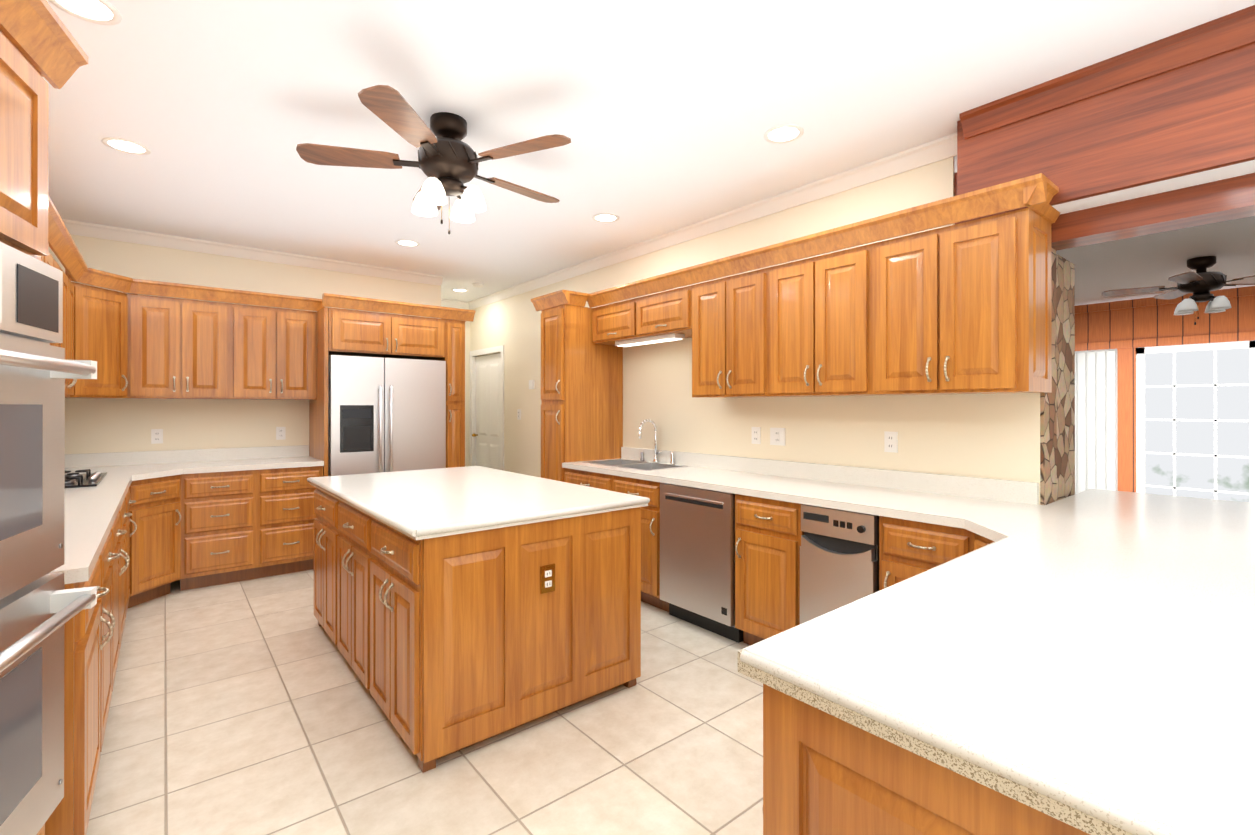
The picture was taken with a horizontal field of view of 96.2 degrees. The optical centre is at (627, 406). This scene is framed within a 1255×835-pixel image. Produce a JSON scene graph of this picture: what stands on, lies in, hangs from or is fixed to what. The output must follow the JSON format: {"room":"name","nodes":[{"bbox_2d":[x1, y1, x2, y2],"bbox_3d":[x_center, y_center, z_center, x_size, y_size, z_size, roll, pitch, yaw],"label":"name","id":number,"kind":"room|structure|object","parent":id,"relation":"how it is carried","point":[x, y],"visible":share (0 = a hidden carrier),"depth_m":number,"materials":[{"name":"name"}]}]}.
{"room":"kitchen","nodes":[
{"label":"kitchen","id":0,"kind":"room"},
{"bbox_2d":[48,234,440,453],"bbox_3d":[-3.282,0.003,4.988,3.260,2.740,0.160,0,0,-39],"label":"wall","id":1,"kind":"structure","parent":0,"point":[102,425],"depth_m":4.69,"materials":[{"name":"beige paint"}]},
{"bbox_2d":[65,268,132,398],"bbox_3d":[-3.925,-0.494,3.901,0.874,0.870,0.712,0,0,-39],"label":"upper cabinet","id":2,"kind":"object","parent":1,"relation":"attached to","point":[100,324],"visible":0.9,"depth_m":3.93,"materials":[{"name":"brown wood"}]},
{"bbox_2d":[123,291,234,398],"bbox_3d":[-3.539,-0.443,4.456,0.625,0.770,0.346,0,0,-39],"label":"upper cabinet","id":3,"kind":"object","parent":1,"relation":"attached to","point":[186,347],"depth_m":4.33,"materials":[{"name":"brown wood"}]},
{"bbox_2d":[62,219,442,285],"bbox_3d":[-3.183,-1.322,4.941,3.170,0.090,0.061,0,0,-39],"label":"crown molding","id":4,"kind":"structure","parent":1,"relation":"attached to","point":[74,227],"depth_m":4.81,"materials":[{"name":"white paint"}]},
{"bbox_2d":[235,303,316,399],"bbox_3d":[-3.056,-0.443,4.853,0.625,0.770,0.346,0,0,-39],"label":"upper cabinet","id":5,"kind":"object","parent":1,"relation":"attached to","point":[276,348],"depth_m":4.73,"materials":[{"name":"brown wood"}]},
{"bbox_2d":[317,305,448,360],"bbox_3d":[-2.313,-0.644,5.271,0.995,0.365,0.646,0,0,-39],"label":"upper cabinet","id":6,"kind":"object","parent":1,"relation":"attached to","point":[346,331],"depth_m":4.98,"materials":[{"name":"brown wood"}]},
{"bbox_2d":[86,569,762,834],"bbox_3d":[-0.872,1.394,2.734,4.520,0.050,9.200,0,0,-39],"label":"floor","id":7,"kind":"structure","parent":0,"point":[249,707],"depth_m":2.25,"materials":[{"name":"tile"}]},
{"bbox_2d":[0,0,87,834],"bbox_3d":[-1.501,0.216,0.929,0.618,2.300,0.976,0,0,-26],"label":"tall cabinet","id":8,"kind":"object","parent":7,"relation":"on","point":[38,42],"visible":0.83,"depth_m":1.31,"materials":[{"name":"brown wood"}]},
{"bbox_2d":[0,242,96,834],"bbox_3d":[-1.447,0.321,0.956,0.639,1.330,0.760,0,0,-26],"label":"double oven","id":9,"kind":"object","parent":8,"relation":"in","point":[40,606],"visible":1,"depth_m":1.24,"materials":[{"name":"silver metal"}]},
{"bbox_2d":[45,517,116,834],"bbox_3d":[-2.192,0.930,1.747,0.816,0.874,1.112,0,0,-39],"label":"base cabinet","id":10,"kind":"object","parent":7,"relation":"on","point":[93,635],"depth_m":1.66,"materials":[{"name":"brown wood"}]},
{"bbox_2d":[49,452,136,583],"bbox_3d":[-2.998,0.424,2.745,0.840,0.139,3.676,0,0,-39],"label":"countertop","id":11,"kind":"structure","parent":10,"relation":"on","point":[91,513],"depth_m":2.52,"materials":[{"name":"white stone"}]},
{"bbox_2d":[65,469,106,487],"bbox_3d":[-3.437,0.431,3.319,0.500,0.046,0.740,0,0,-39],"label":"cooktop","id":12,"kind":"object","parent":11,"relation":"in","point":[76,480],"visible":0.35,"depth_m":3.32,"materials":[{"name":"black"}]},
{"bbox_2d":[117,489,128,663],"bbox_3d":[-2.898,0.932,2.606,0.816,0.874,1.112,0,0,-39],"label":"base cabinet","id":13,"kind":"object","parent":7,"relation":"on","point":[123,514],"depth_m":2.97,"materials":[{"name":"brown wood"}]},
{"bbox_2d":[129,488,132,597],"bbox_3d":[-3.428,0.933,3.250,0.816,0.874,0.556,0,0,-39],"label":"base cabinet","id":14,"kind":"object","parent":7,"relation":"on","point":[130,501],"depth_m":3.66,"materials":[{"name":"brown wood"}]},
{"bbox_2d":[128,474,180,607],"bbox_3d":[-3.785,0.934,3.895,1.085,0.874,0.896,0,0,-39],"label":"base cabinet","id":15,"kind":"object","parent":7,"relation":"on","point":[155,546],"visible":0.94,"depth_m":3.90,"materials":[{"name":"brown wood"}]},
{"bbox_2d":[133,445,323,479],"bbox_3d":[-3.098,0.427,4.455,1.178,0.139,0.908,0,0,-39],"label":"countertop","id":16,"kind":"structure","parent":15,"relation":"on","point":[150,464],"depth_m":4.57,"materials":[{"name":"white stone"}]},
{"bbox_2d":[179,466,322,590],"bbox_3d":[-3.082,0.935,4.624,0.933,0.874,0.664,0,0,-39],"label":"base cabinet","id":17,"kind":"object","parent":7,"relation":"on","point":[237,526],"visible":0.98,"depth_m":4.36,"materials":[{"name":"brown wood"}]},
{"bbox_2d":[328,355,445,475],"bbox_3d":[-2.279,0.473,5.229,0.983,1.800,0.702,0,0,-39],"label":"fridge","id":18,"kind":"object","parent":7,"relation":"on","point":[386,414],"visible":0.5,"depth_m":4.96,"materials":[{"name":"silver metal"}]},
{"bbox_2d":[445,317,465,467],"bbox_3d":[-1.850,0.274,5.651,0.196,2.200,0.646,0,0,-39],"label":"tall cabinet","id":19,"kind":"object","parent":7,"relation":"on","point":[455,363],"depth_m":5.40,"materials":[{"name":"brown wood"}]},
{"bbox_2d":[314,488,640,772],"bbox_3d":[-0.961,0.929,3.132,1.135,0.880,1.918,0,0,-39],"label":"kitchen island","id":20,"kind":"object","parent":7,"relation":"on","point":[448,645],"visible":0.98,"depth_m":2.37,"materials":[{"name":"brown wood"}]},
{"bbox_2d":[307,466,649,539],"bbox_3d":[-0.952,0.470,3.152,1.153,0.040,1.973,0,0,-39],"label":"island countertop","id":21,"kind":"structure","parent":20,"relation":"on","point":[424,504],"depth_m":2.73,"materials":[{"name":"white stone"}]},
{"bbox_2d":[531,290,622,481],"bbox_3d":[-0.418,0.223,4.890,0.673,2.300,0.506,0,0,-39],"label":"pantry","id":22,"kind":"object","parent":7,"relation":"on","point":[581,396],"visible":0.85,"depth_m":4.71,"materials":[{"name":"brown wood"}]},
{"bbox_2d":[565,468,668,611],"bbox_3d":[0.068,0.934,4.304,0.664,0.874,1.150,0,0,-39],"label":"base cabinet","id":23,"kind":"object","parent":7,"relation":"on","point":[650,553],"visible":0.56,"depth_m":3.79,"materials":[{"name":"brown wood"}]},
{"bbox_2d":[660,483,742,642],"bbox_3d":[0.639,0.936,3.629,0.641,0.868,0.592,0,0,-39],"label":"dishwasher","id":24,"kind":"object","parent":7,"relation":"on","point":[697,556],"visible":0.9,"depth_m":3.39,"materials":[{"name":"silver metal"}]},
{"bbox_2d":[735,494,803,645],"bbox_3d":[0.962,0.933,3.218,0.664,0.874,0.435,0,0,-39],"label":"base cabinet","id":25,"kind":"object","parent":7,"relation":"on","point":[768,533],"visible":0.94,"depth_m":3.02,"materials":[{"name":"brown wood"}]},
{"bbox_2d":[800,504,878,623],"bbox_3d":[1.235,0.935,2.901,0.645,0.868,0.382,0,0,-39],"label":"trash compactor","id":26,"kind":"object","parent":7,"relation":"on","point":[839,558],"visible":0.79,"depth_m":2.71,"materials":[{"name":"silver metal"}]},
{"bbox_2d":[762,684,1089,834],"bbox_3d":[1.908,0.929,0.800,2.276,0.874,2.579,0,0,-39],"label":"base cabinet","id":27,"kind":"object","parent":7,"relation":"on","point":[824,773],"visible":0.19,"depth_m":0.89,"materials":[{"name":"brown wood"}]},
{"bbox_2d":[562,447,1254,834],"bbox_3d":[1.227,0.501,2.266,3.136,0.294,5.768,0,0,-39],"label":"countertop","id":28,"kind":"structure","parent":27,"relation":"on","point":[1084,661],"depth_m":1.06,"materials":[{"name":"white stone"}]},
{"bbox_2d":[639,419,673,463],"bbox_3d":[0.175,0.280,4.504,0.204,0.353,0.396,0,0,-39],"label":"faucet","id":29,"kind":"object","parent":28,"relation":"on","point":[655,460],"visible":0.92,"depth_m":4.54,"materials":[{"name":"silver metal"}]},
{"bbox_2d":[879,516,993,590],"bbox_3d":[1.672,0.931,2.228,0.826,0.874,1.185,0,0,-39],"label":"base cabinet","id":30,"kind":"object","parent":7,"relation":"on","point":[908,549],"visible":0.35,"depth_m":2.42,"materials":[{"name":"brown wood"}]},
{"bbox_2d":[441,306,469,466],"bbox_3d":[-2.445,0.006,7.237,1.190,2.740,0.150,0,0,-39],"label":"wall","id":31,"kind":"structure","parent":0,"point":[467,393],"depth_m":7.42,"materials":[{"name":"beige paint"}]},
{"bbox_2d":[441,299,465,308],"bbox_3d":[-2.389,-1.319,7.148,0.720,0.090,0.061,0,0,-39],"label":"crown molding","id":32,"kind":"structure","parent":31,"relation":"attached to","point":[444,302],"depth_m":7.26,"materials":[{"name":"white"}]},
{"bbox_2d":[43,0,1254,301],"bbox_3d":[-0.945,-1.421,2.679,4.330,0.100,9.200,0,0,-39],"label":"ceiling","id":33,"kind":"structure","parent":0,"point":[663,114],"depth_m":2.53,"materials":[{"name":"white paint"}]},
{"bbox_2d":[48,0,121,24],"bbox_3d":[-1.860,-1.371,1.925,0.193,0.004,0.193,0,0,39],"label":"recessed light","id":34,"kind":"object","parent":33,"relation":"in","point":[102,12],"depth_m":1.95,"materials":[{"name":"white"}]},
{"bbox_2d":[101,137,150,154],"bbox_3d":[-2.640,-1.369,2.967,0.193,0.004,0.193,0,0,39],"label":"recessed light","id":35,"kind":"object","parent":33,"relation":"in","point":[123,145],"depth_m":2.96,"materials":[{"name":"white"}]},
{"bbox_2d":[395,240,419,246],"bbox_3d":[-1.844,-1.366,4.723,0.193,0.004,0.193,0,0,18],"label":"recessed light","id":36,"kind":"object","parent":33,"relation":"in","point":[409,243],"depth_m":4.73,"materials":[{"name":"white"}]},
{"bbox_2d":[296,85,570,233],"bbox_3d":[-0.852,-1.104,2.747,1.255,0.535,1.262,0,0,-39],"label":"ceiling fan","id":37,"kind":"object","parent":33,"relation":"hanging from","point":[448,161],"visible":1,"depth_m":2.61,"materials":[{"name":"brown wood"}]},
{"bbox_2d":[451,288,467,291],"bbox_3d":[-1.972,-1.363,6.625,0.193,0.004,0.193,0,0,39],"label":"recessed light","id":38,"kind":"object","parent":33,"relation":"in","point":[456,289],"depth_m":6.63,"materials":[{"name":"white"}]},
{"bbox_2d":[472,283,483,287],"bbox_3d":[-1.671,-1.350,6.290,0.120,0.030,0.117,0,0,-39],"label":"recessed light","id":39,"kind":"object","parent":33,"relation":"in","point":[479,285],"depth_m":6.25,"materials":[{"name":"white"}]},
{"bbox_2d":[592,213,618,222],"bbox_3d":[-0.158,-1.367,4.090,0.193,0.004,0.193,0,0,39],"label":"recessed light","id":40,"kind":"object","parent":33,"relation":"in","point":[602,217],"depth_m":4.08,"materials":[{"name":"white"}]},
{"bbox_2d":[764,124,803,143],"bbox_3d":[0.786,-1.369,2.834,0.193,0.004,0.193,0,0,39],"label":"recessed light","id":41,"kind":"object","parent":33,"relation":"in","point":[785,133],"depth_m":2.83,"materials":[{"name":"white"}]},
{"bbox_2d":[470,156,1039,504],"bbox_3d":[-0.023,0.003,5.073,0.200,2.740,6.270,0,0,-39],"label":"wall","id":42,"kind":"structure","parent":0,"point":[993,436],"depth_m":3.74,"materials":[{"name":"beige paint"}]},
{"bbox_2d":[472,353,499,469],"bbox_3d":[-1.762,0.361,7.074,0.112,2.010,0.770,0,0,-39],"label":"hall door","id":43,"kind":"structure","parent":42,"relation":"in","point":[487,434],"depth_m":7.10,"materials":[{"name":"white paint"}]},
{"bbox_2d":[466,133,956,309],"bbox_3d":[-0.188,-1.322,5.101,0.061,0.090,6.020,0,0,-39],"label":"crown molding","id":44,"kind":"structure","parent":42,"relation":"attached to","point":[939,149],"depth_m":3.76,"materials":[{"name":"white paint"}]},
{"bbox_2d":[587,173,1059,397],"bbox_3d":[0.807,-0.495,3.606,0.414,0.870,3.173,0,0,-39],"label":"upper cabinet","id":45,"kind":"object","parent":42,"relation":"attached to","point":[964,308],"visible":1,"depth_m":2.83,"materials":[{"name":"brown wood"}]},
{"bbox_2d":[615,333,684,346],"bbox_3d":[0.160,-0.507,4.364,0.100,0.038,0.700,0,0,-39],"label":"under-cabinet light","id":46,"kind":"object","parent":45,"relation":"attached to","point":[654,339],"visible":1,"depth_m":4.28,"materials":[{"name":"white plastic"}]},
{"bbox_2d":[954,156,1254,305],"bbox_3d":[3.537,-1.307,4.943,5.470,0.220,7.000,0,0,-39],"label":"ceiling","id":47,"kind":"structure","parent":0,"point":[1155,259],"depth_m":4.57,"materials":[{"name":"white paint"}]},
{"bbox_2d":[1102,256,1254,324],"bbox_3d":[4.627,-0.930,4.566,1.174,0.535,1.191,0,0,-39],"label":"fan","id":48,"kind":"object","parent":47,"relation":"hanging from","point":[1200,283],"visible":1,"depth_m":4.52,"materials":[{"name":"black metal"}]},
{"bbox_2d":[955,5,1254,250],"bbox_3d":[2.639,-1.063,1.677,0.448,0.620,3.100,0,0,-39],"label":"header beam","id":49,"kind":"structure","parent":0,"point":[1158,136],"depth_m":2.24,"materials":[{"name":"brown wood"}]},
{"bbox_2d":[1075,286,1254,502],"bbox_3d":[5.605,0.090,6.512,0.180,2.570,6.800,0,0,-39],"label":"wall","id":50,"kind":"structure","parent":0,"point":[1110,419],"depth_m":6.33,"materials":[{"name":"orange wood"}]},
{"bbox_3d":[3.611,1.398,4.998,5.280,0.050,7.000,0,0,-39],"label":"floor","id":51,"kind":"structure","parent":0,"visible":0},
{"bbox_2d":[1040,248,1074,504],"bbox_3d":[2.026,0.309,2.929,0.600,2.120,0.385,0,0,-39],"label":"stone column","id":52,"kind":"structure","parent":51,"relation":"on","point":[1057,443],"depth_m":2.81,"materials":[{"name":"brown stone"}]},
{"bbox_3d":[-2.123,-0.004,0.897,0.150,2.740,7.950,0,0,-39],"label":"wall","id":53,"kind":"structure","parent":0,"visible":0},
{"bbox_2d":[41,235,48,264],"bbox_3d":[-2.923,-0.447,2.409,0.526,0.770,0.612,0,0,-39],"label":"upper cabinet","id":54,"kind":"object","parent":53,"relation":"attached to","point":[45,259],"depth_m":2.84,"materials":[{"name":"brown wood"}]},
{"bbox_2d":[49,239,64,347],"bbox_3d":[-3.312,-0.446,2.882,0.526,0.770,0.612,0,0,-39],"label":"upper cabinet","id":55,"kind":"object","parent":53,"relation":"attached to","point":[52,262],"depth_m":3.19,"materials":[{"name":"brown wood"}]},
{"bbox_2d":[65,263,76,396],"bbox_3d":[-3.700,-0.445,3.354,0.526,0.770,0.612,0,0,-39],"label":"upper cabinet","id":56,"kind":"object","parent":53,"relation":"attached to","point":[69,287],"depth_m":3.56,"materials":[{"name":"brown wood"}]},
{"label":"outside","id":57,"kind":"structure","parent":0,"visible":0},
{"bbox_2d":[1089,340,1254,501],"bbox_3d":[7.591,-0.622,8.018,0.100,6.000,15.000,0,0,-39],"label":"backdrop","id":58,"kind":"structure","parent":57,"point":[1197,368],"depth_m":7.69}
]}

